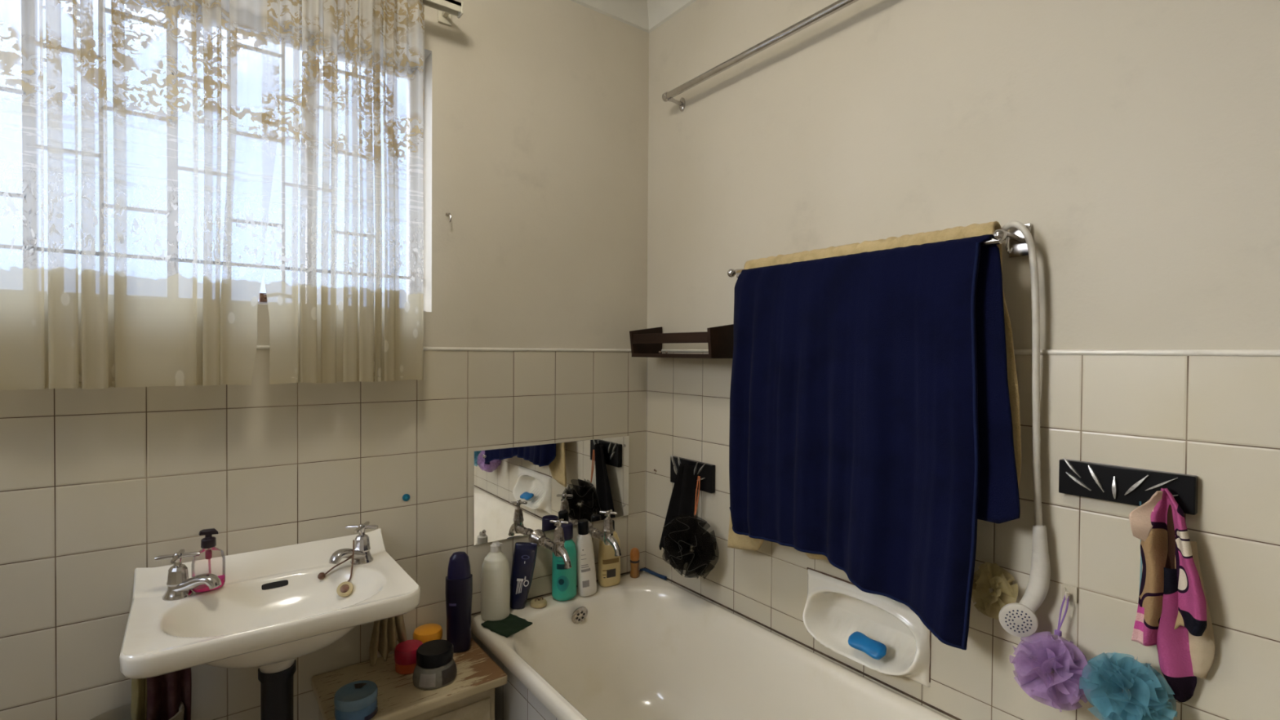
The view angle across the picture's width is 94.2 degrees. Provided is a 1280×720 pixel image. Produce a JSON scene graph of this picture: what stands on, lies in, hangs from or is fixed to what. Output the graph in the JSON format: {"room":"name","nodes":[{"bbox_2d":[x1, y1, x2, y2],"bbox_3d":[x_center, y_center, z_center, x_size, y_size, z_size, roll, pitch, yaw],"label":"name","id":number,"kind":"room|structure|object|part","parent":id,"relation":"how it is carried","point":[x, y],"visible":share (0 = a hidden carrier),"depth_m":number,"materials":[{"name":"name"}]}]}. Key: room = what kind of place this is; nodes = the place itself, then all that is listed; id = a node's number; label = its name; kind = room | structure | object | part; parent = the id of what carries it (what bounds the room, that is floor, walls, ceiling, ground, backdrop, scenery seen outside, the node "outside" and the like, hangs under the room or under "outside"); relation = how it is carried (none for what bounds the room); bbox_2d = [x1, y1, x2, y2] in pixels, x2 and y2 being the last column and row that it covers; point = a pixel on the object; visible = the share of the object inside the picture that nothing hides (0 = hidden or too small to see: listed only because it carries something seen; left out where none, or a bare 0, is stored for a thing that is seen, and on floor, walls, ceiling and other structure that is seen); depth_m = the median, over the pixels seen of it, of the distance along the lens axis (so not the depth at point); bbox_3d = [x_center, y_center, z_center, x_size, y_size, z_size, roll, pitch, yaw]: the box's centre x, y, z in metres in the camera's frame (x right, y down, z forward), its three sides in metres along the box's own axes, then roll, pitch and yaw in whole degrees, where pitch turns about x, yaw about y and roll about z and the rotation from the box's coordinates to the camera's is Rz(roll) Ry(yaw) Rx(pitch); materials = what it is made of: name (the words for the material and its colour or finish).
{"room":"bathroom","nodes":[
{"label":"bathroom","id":0,"kind":"room"},
{"bbox_2d":[0,0,648,719],"bbox_3d":[-1.065,0.005,1.568,2.950,2.660,0.244,0,1,-37],"label":"wall","id":1,"kind":"structure","parent":0,"point":[535,135],"depth_m":1.76,"materials":[{"name":"paint"}]},
{"bbox_2d":[0,0,425,311],"bbox_3d":[-1.169,-0.523,1.454,1.250,0.771,0.085,0,1,-37],"label":"window","id":2,"kind":"structure","parent":1,"relation":"in","point":[30,240],"depth_m":1.48,"materials":[{"name":"paint"}]},
{"bbox_2d":[402,493,409,501],"bbox_3d":[-0.675,0.397,1.718,0.021,0.021,0.005,0,1,-37],"label":"round sticker","id":3,"kind":"object","parent":1,"relation":"attached to","point":[406,497],"visible":1,"depth_m":1.72,"materials":[{"name":"blue plastic"}]},
{"bbox_2d":[422,0,463,26],"bbox_3d":[-1.154,-1.015,1.270,1.555,0.063,0.114,0,1,-37],"label":"rail","id":4,"kind":"object","parent":1,"relation":"attached to","point":[446,8],"visible":1,"depth_m":1.69,"materials":[{"name":"white metal"}]},
{"bbox_2d":[0,0,279,390],"bbox_3d":[-1.248,-0.472,1.171,0.929,1.066,0.061,0,1,-37],"label":"lace curtain","id":5,"kind":"object","parent":4,"relation":"hanging from","point":[62,326],"visible":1,"depth_m":1.28,"materials":[{"name":"fabric"}]},
{"bbox_2d":[261,0,424,384],"bbox_3d":[-0.752,-0.474,1.542,0.388,1.066,0.069,0,1,-37],"label":"lace curtain","id":6,"kind":"object","parent":4,"relation":"hanging from","point":[324,333],"visible":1,"depth_m":1.53,"materials":[{"name":"fabric"}]},
{"bbox_3d":[-1.133,-0.999,1.236,1.548,0.027,0.030,0,1,-37],"label":"rail","id":7,"kind":"part","parent":4,"relation":"part of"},
{"bbox_2d":[445,213,451,222],"bbox_3d":[-0.569,-0.426,1.773,0.012,0.032,0.033,0,1,-37],"label":"wall hook","id":8,"kind":"object","parent":1,"relation":"attached to","point":[446,214],"visible":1,"depth_m":1.77,"materials":[{"name":"silver metal"}]},
{"bbox_2d":[528,518,571,568],"bbox_3d":[-0.277,0.565,1.888,0.060,0.136,0.218,0,1,-37],"label":"tap","id":9,"kind":"object","parent":1,"relation":"attached to","point":[538,536],"visible":0.96,"depth_m":1.85,"materials":[{"name":"silver metal"}]},
{"bbox_3d":[-0.252,0.508,1.854,0.047,0.022,0.047,0,1,-29],"label":"handle","id":10,"kind":"part","parent":9,"relation":"part of","materials":[{"name":"silver metal"}]},
{"bbox_3d":[-0.238,0.602,1.835,0.034,0.064,0.085,0,1,-37],"label":"spout","id":11,"kind":"part","parent":9,"relation":"part of","materials":[{"name":"silver metal"}]},
{"bbox_2d":[472,435,629,545],"bbox_3d":[-0.277,0.426,2.015,0.592,0.293,0.010,0,1,-37],"label":"wall mirror","id":12,"kind":"object","parent":1,"relation":"attached to","point":[517,491],"visible":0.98,"depth_m":1.99,"materials":[{"name":"silver glass"}]},
{"bbox_2d":[577,509,621,556],"bbox_3d":[-0.130,0.564,1.999,0.060,0.136,0.218,0,1,-37],"label":"tap","id":13,"kind":"object","parent":1,"relation":"attached to","point":[606,536],"visible":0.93,"depth_m":1.96,"materials":[{"name":"silver metal"}]},
{"bbox_3d":[-0.104,0.508,1.966,0.047,0.022,0.047,0,1,-29],"label":"handle","id":14,"kind":"part","parent":13,"relation":"part of","materials":[{"name":"silver metal"}]},
{"bbox_3d":[-0.090,0.601,1.946,0.034,0.064,0.085,0,1,-37],"label":"spout","id":15,"kind":"part","parent":13,"relation":"part of","materials":[{"name":"silver metal"}]},
{"bbox_2d":[569,0,648,32],"bbox_3d":[-0.954,-1.269,1.421,2.556,0.095,0.107,0,1,-37],"label":"trim","id":16,"kind":"structure","parent":1,"relation":"attached to","point":[634,13],"depth_m":2.15,"materials":[{"name":"paint"}]},
{"bbox_2d":[644,0,1279,719],"bbox_3d":[0.988,0.026,1.124,0.204,2.660,2.956,0,1,-37],"label":"wall","id":17,"kind":"structure","parent":0,"point":[1137,141],"depth_m":1.19,"materials":[{"name":"paint"}]},
{"bbox_2d":[646,0,696,32],"bbox_3d":[0.821,-1.253,1.100,0.107,0.095,2.756,0,1,-37],"label":"trim","id":18,"kind":"structure","parent":17,"relation":"attached to","point":[660,11],"depth_m":2.15,"materials":[{"name":"paint"}]},
{"bbox_2d":[629,324,733,358],"bbox_3d":[0.139,-0.063,1.972,0.140,0.110,0.403,0,1,-37],"label":"wall shelf","id":19,"kind":"object","parent":17,"relation":"attached to","point":[645,343],"visible":0.8,"depth_m":1.88,"materials":[{"name":"brown wood"}]},
{"bbox_3d":[0.021,-0.066,2.128,0.140,0.110,0.012,0,1,-37],"label":"panel","id":20,"kind":"part","parent":19,"relation":"part of","materials":[{"name":"brown wood"}]},
{"bbox_3d":[0.092,-0.071,1.937,0.010,0.033,0.384,0,1,-37],"label":"rail","id":21,"kind":"part","parent":19,"relation":"part of","materials":[{"name":"brown wood"}]},
{"bbox_3d":[0.258,-0.060,1.817,0.136,0.110,0.012,0,1,-37],"label":"panel","id":22,"kind":"part","parent":19,"relation":"part of","materials":[{"name":"brown wood"}]},
{"bbox_2d":[670,454,715,493],"bbox_3d":[0.174,0.384,2.022,0.026,0.098,0.209,0,1,-37],"label":"hook rack","id":23,"kind":"object","parent":17,"relation":"attached to","point":[706,471],"visible":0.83,"depth_m":1.98,"materials":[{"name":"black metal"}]},
{"bbox_2d":[658,463,696,550],"bbox_3d":[0.118,0.527,2.044,0.168,0.351,0.038,1,1,45],"label":"cloth","id":24,"kind":"object","parent":23,"relation":"hanging from","point":[682,502],"visible":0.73,"depth_m":2.00,"materials":[{"name":"black fabric"}]},
{"bbox_2d":[662,475,719,579],"bbox_3d":[0.157,0.544,1.925,0.162,0.321,0.207,0,1,-37],"label":"sponge","id":25,"kind":"object","parent":23,"relation":"hanging from","point":[682,530],"visible":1,"depth_m":1.89,"materials":[{"name":"black plastic"}]},
{"bbox_3d":[0.190,0.451,1.964,0.017,0.136,0.018,1,1,25],"label":"cord","id":26,"kind":"part","parent":25,"relation":"part of","materials":[{"name":"orange fabric"}]},
{"bbox_2d":[662,0,858,111],"bbox_3d":[0.581,-0.885,1.445,0.076,0.054,1.585,0,1,-37],"label":"shower curtain rod","id":27,"kind":"object","parent":17,"relation":"attached to","point":[831,9],"visible":1,"depth_m":1.72,"materials":[{"name":"silver metal"}]},
{"bbox_2d":[802,567,931,687],"bbox_3d":[0.571,0.668,1.519,0.109,0.182,0.347,0,1,-37],"label":"soap dish","id":28,"kind":"object","parent":17,"relation":"attached to","point":[835,608],"visible":0.95,"depth_m":1.53,"materials":[{"name":"ceramic"}]},
{"bbox_2d":[848,631,886,659],"bbox_3d":[0.564,0.708,1.477,0.043,0.034,0.099,0,1,-37],"label":"soap bar","id":29,"kind":"object","parent":28,"relation":"in","point":[876,650],"visible":1,"depth_m":1.47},
{"bbox_2d":[727,222,1031,277],"bbox_3d":[0.524,-0.251,1.477,0.120,0.067,0.750,0,1,-37],"label":"towel rail","id":30,"kind":"object","parent":17,"relation":"attached to","point":[1015,242],"visible":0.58,"depth_m":1.22,"materials":[{"name":"silver metal"}]},
{"bbox_3d":[0.493,-0.239,1.439,0.015,0.015,0.698,0,1,-37],"label":"rail","id":31,"kind":"part","parent":30,"relation":"part of","materials":[{"name":"silver metal"}]},
{"bbox_2d":[727,221,1021,559],"bbox_3d":[0.526,0.141,1.500,0.056,0.869,0.796,0,1,-37],"label":"bath towel","id":32,"kind":"object","parent":30,"relation":"hanging from","point":[735,540],"visible":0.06,"depth_m":1.34,"materials":[{"name":"beige fabric"}]},
{"bbox_2d":[728,234,1020,649],"bbox_3d":[0.478,0.165,1.438,0.067,0.838,0.772,0,1,-37],"label":"bath towel","id":33,"kind":"object","parent":30,"relation":"hanging from","point":[871,428],"visible":1,"depth_m":1.34,"materials":[{"name":"blue fabric"}]},
{"bbox_3d":[0.783,-0.246,1.228,0.007,0.066,0.040,0,1,-37],"label":"wall plate","id":34,"kind":"part","parent":30,"relation":"part of","materials":[{"name":"silver metal"}]},
{"bbox_2d":[971,562,1017,619],"bbox_3d":[0.738,0.484,1.246,0.056,0.114,0.095,0,1,-37],"label":"sponge","id":35,"kind":"object","parent":17,"relation":"attached to","point":[988,575],"visible":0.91,"depth_m":1.24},
{"bbox_2d":[998,221,1050,636],"bbox_3d":[0.758,0.134,1.204,0.070,0.834,0.126,0,1,-37],"label":"shower","id":36,"kind":"object","parent":17,"relation":"attached to","point":[1019,620],"visible":0.84,"depth_m":1.18,"materials":[{"name":"white plastic"}]},
{"bbox_3d":[0.778,0.449,1.183,0.061,0.142,0.034,1,1,25],"label":"handle","id":37,"kind":"part","parent":36,"relation":"part of","materials":[{"name":"white plastic"}]},
{"bbox_2d":[1062,583,1077,603],"bbox_3d":[0.831,0.454,1.154,0.021,0.030,0.024,0,1,-37],"label":"hook","id":38,"kind":"object","parent":17,"relation":"attached to","point":[1068,590],"visible":1,"depth_m":1.15,"materials":[{"name":"white plastic"}]},
{"bbox_2d":[1008,595,1088,711],"bbox_3d":[0.782,0.558,1.133,0.124,0.207,0.142,0,1,-37],"label":"sponge","id":39,"kind":"object","parent":38,"relation":"hanging from","point":[1049,667],"visible":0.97,"depth_m":1.12,"materials":[{"name":"purple plastic"}]},
{"bbox_3d":[0.815,0.494,1.151,0.025,0.079,0.011,0,1,-1],"label":"cord","id":40,"kind":"part","parent":39,"relation":"part of","materials":[{"name":"purple fabric"}]},
{"bbox_2d":[1058,457,1198,515],"bbox_3d":[0.880,0.226,1.084,0.026,0.070,0.198,0,1,-37],"label":"hook rack","id":41,"kind":"object","parent":17,"relation":"attached to","point":[1109,482],"visible":0.98,"depth_m":1.08,"materials":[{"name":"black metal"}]},
{"bbox_2d":[1079,501,1177,719],"bbox_3d":[0.849,0.454,1.036,0.132,0.383,0.136,0,1,-37],"label":"sponge","id":42,"kind":"object","parent":41,"relation":"hanging from","point":[1106,679],"visible":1,"depth_m":1.02,"materials":[{"name":"blue plastic"}]},
{"bbox_3d":[0.884,0.368,1.052,0.006,0.235,0.012,1,1,40],"label":"cord","id":43,"kind":"part","parent":42,"relation":"part of","materials":[{"name":"white fabric"}]},
{"bbox_2d":[1128,488,1215,702],"bbox_3d":[0.903,0.399,1.013,0.055,0.359,0.110,0,1,-37],"label":"hand towel","id":44,"kind":"object","parent":41,"relation":"hanging from","point":[1173,615],"visible":1,"depth_m":1.01,"materials":[{"name":"pink fabric"}]},
{"bbox_3d":[0.113,1.415,0.011,2.950,0.100,4.190,0,1,-37],"label":"floor","id":45,"kind":"structure","parent":0,"visible":0},
{"bbox_2d":[90,702,184,719],"bbox_3d":[-1.110,1.060,1.296,0.190,0.558,0.160,0,1,-37],"label":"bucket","id":46,"kind":"object","parent":45,"relation":"on","point":[122,713],"visible":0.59,"depth_m":1.33,"materials":[{"name":"plastic"}]},
{"bbox_2d":[119,528,420,719],"bbox_3d":[-0.827,0.909,1.368,0.534,0.862,0.396,0,1,-37],"label":"washbasin","id":47,"kind":"object","parent":45,"relation":"on","point":[272,609],"visible":0.93,"depth_m":1.34,"materials":[{"name":"ceramic"}]},
{"bbox_2d":[130,678,146,719],"bbox_3d":[-1.115,0.701,1.326,0.016,0.216,0.030,1,1,34],"label":"cleaning cloth","id":48,"kind":"object","parent":47,"relation":"hanging from","point":[139,686],"visible":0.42,"depth_m":1.32,"materials":[{"name":"yellow fabric"}]},
{"bbox_2d":[146,667,191,719],"bbox_3d":[-1.061,0.736,1.342,0.080,0.286,0.036,0,1,-37],"label":"cloth","id":49,"kind":"object","parent":47,"relation":"hanging from","point":[165,692],"visible":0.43,"depth_m":1.34,"materials":[{"name":"brown fabric"}]},
{"bbox_2d":[154,549,221,600],"bbox_3d":[-1.011,0.482,1.331,0.126,0.098,0.068,1,1,15],"label":"tap","id":50,"kind":"object","parent":47,"relation":"on","point":[180,586],"visible":1,"depth_m":1.32,"materials":[{"name":"silver metal"}]},
{"bbox_3d":[-1.039,0.444,1.338,0.063,0.024,0.063,1,1,20],"label":"handle","id":51,"kind":"part","parent":50,"relation":"part of","materials":[{"name":"silver metal"}]},
{"bbox_3d":[-1.006,0.506,1.338,0.122,0.050,0.055,0,1,1],"label":"spout","id":52,"kind":"part","parent":50,"relation":"part of","materials":[{"name":"silver metal"}]},
{"bbox_2d":[191,528,225,592],"bbox_3d":[-0.994,0.458,1.372,0.044,0.139,0.064,1,1,43],"label":"soap dispenser","id":53,"kind":"object","parent":47,"relation":"on","point":[209,541],"visible":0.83,"depth_m":1.37,"materials":[{"name":"clear plastic"}]},
{"bbox_2d":[258,657,295,673],"bbox_3d":[-0.821,0.668,1.347,0.074,0.065,0.074,0,1,-37],"label":"outlet","id":54,"kind":"object","parent":47,"relation":"attached to","point":[287,666],"depth_m":1.32,"materials":[{"name":"white ceramic"}]},
{"bbox_2d":[317,555,352,579],"bbox_3d":[-0.771,0.525,1.511,0.083,0.055,0.017,0,1,-23],"label":"chain","id":55,"kind":"object","parent":47,"relation":"in","point":[322,575],"visible":1,"depth_m":1.50,"materials":[{"name":"metal"}]},
{"bbox_3d":[-0.764,0.521,1.510,0.070,0.046,0.006,0,1,-16],"label":"chain","id":56,"kind":"part","parent":55,"relation":"part of","materials":[{"name":"metal"}]},
{"bbox_2d":[336,539,354,596],"bbox_3d":[-0.742,0.527,1.500,0.037,0.120,0.082,0,1,-23],"label":"plug","id":57,"kind":"object","parent":47,"relation":"in","point":[345,588],"visible":1,"depth_m":1.48,"materials":[{"name":"rubber"}]},
{"bbox_3d":[-0.735,0.513,1.516,0.010,0.094,0.058,0,1,-8],"label":"chain","id":58,"kind":"part","parent":57,"relation":"part of","materials":[{"name":"metal"}]},
{"bbox_2d":[328,521,377,564],"bbox_3d":[-0.750,0.481,1.544,0.068,0.098,0.126,1,1,37],"label":"tap","id":59,"kind":"object","parent":47,"relation":"on","point":[362,555],"visible":0.99,"depth_m":1.55,"materials":[{"name":"silver metal"}]},
{"bbox_3d":[-0.745,0.505,1.537,0.055,0.050,0.122,1,1,23],"label":"spout","id":60,"kind":"part","parent":59,"relation":"part of","materials":[{"name":"silver metal"}]},
{"bbox_3d":[-0.732,0.443,1.567,0.063,0.024,0.063,1,1,42],"label":"handle","id":61,"kind":"part","parent":59,"relation":"part of","materials":[{"name":"silver metal"}]},
{"bbox_2d":[368,614,407,666],"bbox_3d":[-0.688,0.707,1.627,0.094,0.230,0.048,0,1,-37],"label":"cleaning cloth","id":62,"kind":"object","parent":47,"relation":"hanging from","point":[385,634],"visible":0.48,"depth_m":1.62,"materials":[{"name":"beige fabric"}]},
{"bbox_2d":[311,637,507,719],"bbox_3d":[-0.614,1.088,1.587,0.424,0.500,0.301,0,1,-37],"label":"cabinet","id":63,"kind":"object","parent":45,"relation":"on","point":[470,695],"visible":0.7,"depth_m":1.54,"materials":[{"name":"beige paint"}]},
{"bbox_2d":[333,680,377,719],"bbox_3d":[-0.670,0.810,1.405,0.094,0.060,0.094,0,1,-37],"label":"jar","id":64,"kind":"object","parent":63,"relation":"on","point":[357,700],"visible":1,"depth_m":1.38,"materials":[{"name":"blue plastic"}]},
{"bbox_2d":[394,639,422,674],"bbox_3d":[-0.627,0.806,1.617,0.075,0.064,0.075,0,1,-37],"label":"plastic tub","id":65,"kind":"object","parent":63,"relation":"on","point":[405,652],"visible":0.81,"depth_m":1.59,"materials":[{"name":"red plastic"}]},
{"bbox_2d":[413,623,442,643],"bbox_3d":[-0.612,0.804,1.716,0.081,0.066,0.081,0,1,-37],"label":"plastic tub","id":66,"kind":"object","parent":63,"relation":"on","point":[428,632],"visible":0.61,"depth_m":1.70,"materials":[{"name":"orange plastic"}]},
{"bbox_2d":[412,639,457,689],"bbox_3d":[-0.538,0.796,1.562,0.111,0.086,0.102,0,1,-37],"label":"jar","id":67,"kind":"object","parent":63,"relation":"on","point":[435,668],"visible":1,"depth_m":1.53,"materials":[{"name":"grey plastic"}]},
{"bbox_3d":[-0.538,0.770,1.562,0.093,0.034,0.093,0,1,-37],"label":"lid","id":68,"kind":"part","parent":67,"relation":"part of","materials":[{"name":"black plastic"}]},
{"bbox_3d":[-0.538,1.093,1.478,0.348,0.395,0.006,0,1,-37],"label":"door","id":69,"kind":"part","parent":63,"relation":"part of","materials":[{"name":"beige wood"}]},
{"bbox_2d":[445,551,472,653],"bbox_3d":[-0.523,0.696,1.719,0.075,0.283,0.052,0,1,-12],"label":"shampoo bottle","id":70,"kind":"object","parent":63,"relation":"on","point":[459,580],"visible":0.96,"depth_m":1.70,"materials":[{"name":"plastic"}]},
{"bbox_2d":[471,567,961,719],"bbox_3d":[0.260,1.072,1.363,0.690,0.550,1.721,0,1,-37],"label":"bathtub","id":71,"kind":"object","parent":45,"relation":"on","point":[646,646],"visible":0.83,"depth_m":1.87,"materials":[{"name":"ceramic"}]},
{"bbox_2d":[480,541,510,621],"bbox_3d":[-0.444,0.675,1.828,0.087,0.231,0.087,1,1,38],"label":"soap bottle","id":72,"kind":"object","parent":71,"relation":"on","point":[495,571],"visible":1,"depth_m":1.79,"materials":[{"name":"plastic"}]},
{"bbox_2d":[481,613,532,637],"bbox_3d":[-0.395,0.786,1.772,0.123,0.008,0.106,1,1,39],"label":"pad","id":73,"kind":"object","parent":71,"relation":"on","point":[511,624],"visible":0.95,"depth_m":1.76,"materials":[{"name":"green fabric"}]},
{"bbox_3d":[0.000,1.095,1.165,0.012,0.506,1.718,0,1,-37],"label":"panel","id":74,"kind":"part","parent":71,"relation":"part of","materials":[{"name":"tile"}]},
{"bbox_2d":[510,542,537,609],"bbox_3d":[-0.371,0.687,1.900,0.086,0.212,0.042,0,1,-10],"label":"shampoo bottle","id":75,"kind":"object","parent":71,"relation":"on","point":[524,557],"visible":0.99,"depth_m":1.88,"materials":[{"name":"blue plastic"}]},
{"bbox_2d":[529,596,546,608],"bbox_3d":[-0.327,0.777,1.916,0.054,0.026,0.054,0,1,-37],"label":"plug","id":76,"kind":"object","parent":71,"relation":"on","point":[540,602],"visible":1,"depth_m":1.90,"materials":[{"name":"rubber"}]},
{"bbox_2d":[551,521,577,600],"bbox_3d":[-0.251,0.667,1.976,0.083,0.246,0.072,0,1,-37],"label":"bottle","id":77,"kind":"object","parent":71,"relation":"on","point":[564,581],"visible":0.75,"depth_m":1.95,"materials":[{"name":"teal plastic"}]},
{"bbox_2d":[576,519,596,596],"bbox_3d":[-0.180,0.664,2.007,0.073,0.255,0.045,0,1,-31],"label":"lotion bottle","id":78,"kind":"object","parent":71,"relation":"on","point":[586,571],"visible":0.99,"depth_m":1.99,"materials":[{"name":"white plastic"}]},
{"bbox_2d":[598,520,620,586],"bbox_3d":[-0.107,0.677,2.091,0.078,0.224,0.049,0,1,-29],"label":"shampoo bottle","id":79,"kind":"object","parent":71,"relation":"on","point":[609,565],"visible":0.75,"depth_m":2.07,"materials":[{"name":"beige plastic"}]},
{"bbox_2d":[630,547,639,577],"bbox_3d":[-0.019,0.736,2.166,0.035,0.105,0.035,0,1,-37],"label":"bottle","id":80,"kind":"object","parent":71,"relation":"on","point":[634,553],"visible":1,"depth_m":2.15,"materials":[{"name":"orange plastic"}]},
{"bbox_3d":[-0.019,0.706,2.165,0.035,0.044,0.035,0,1,-37],"label":"knob","id":81,"kind":"part","parent":80,"relation":"part of","materials":[{"name":"orange plastic"}]},
{"bbox_3d":[-0.019,0.762,2.166,0.035,0.054,0.035,0,1,-37],"label":"handle","id":82,"kind":"part","parent":80,"relation":"part of","materials":[{"name":"orange plastic"}]},
{"bbox_2d":[638,568,666,580],"bbox_3d":[0.045,0.780,2.176,0.123,0.021,0.038,1,1,28],"label":"razor","id":83,"kind":"object","parent":71,"relation":"on","point":[661,576],"visible":0.88,"depth_m":2.17,"materials":[{"name":"blue plastic"}]}
]}

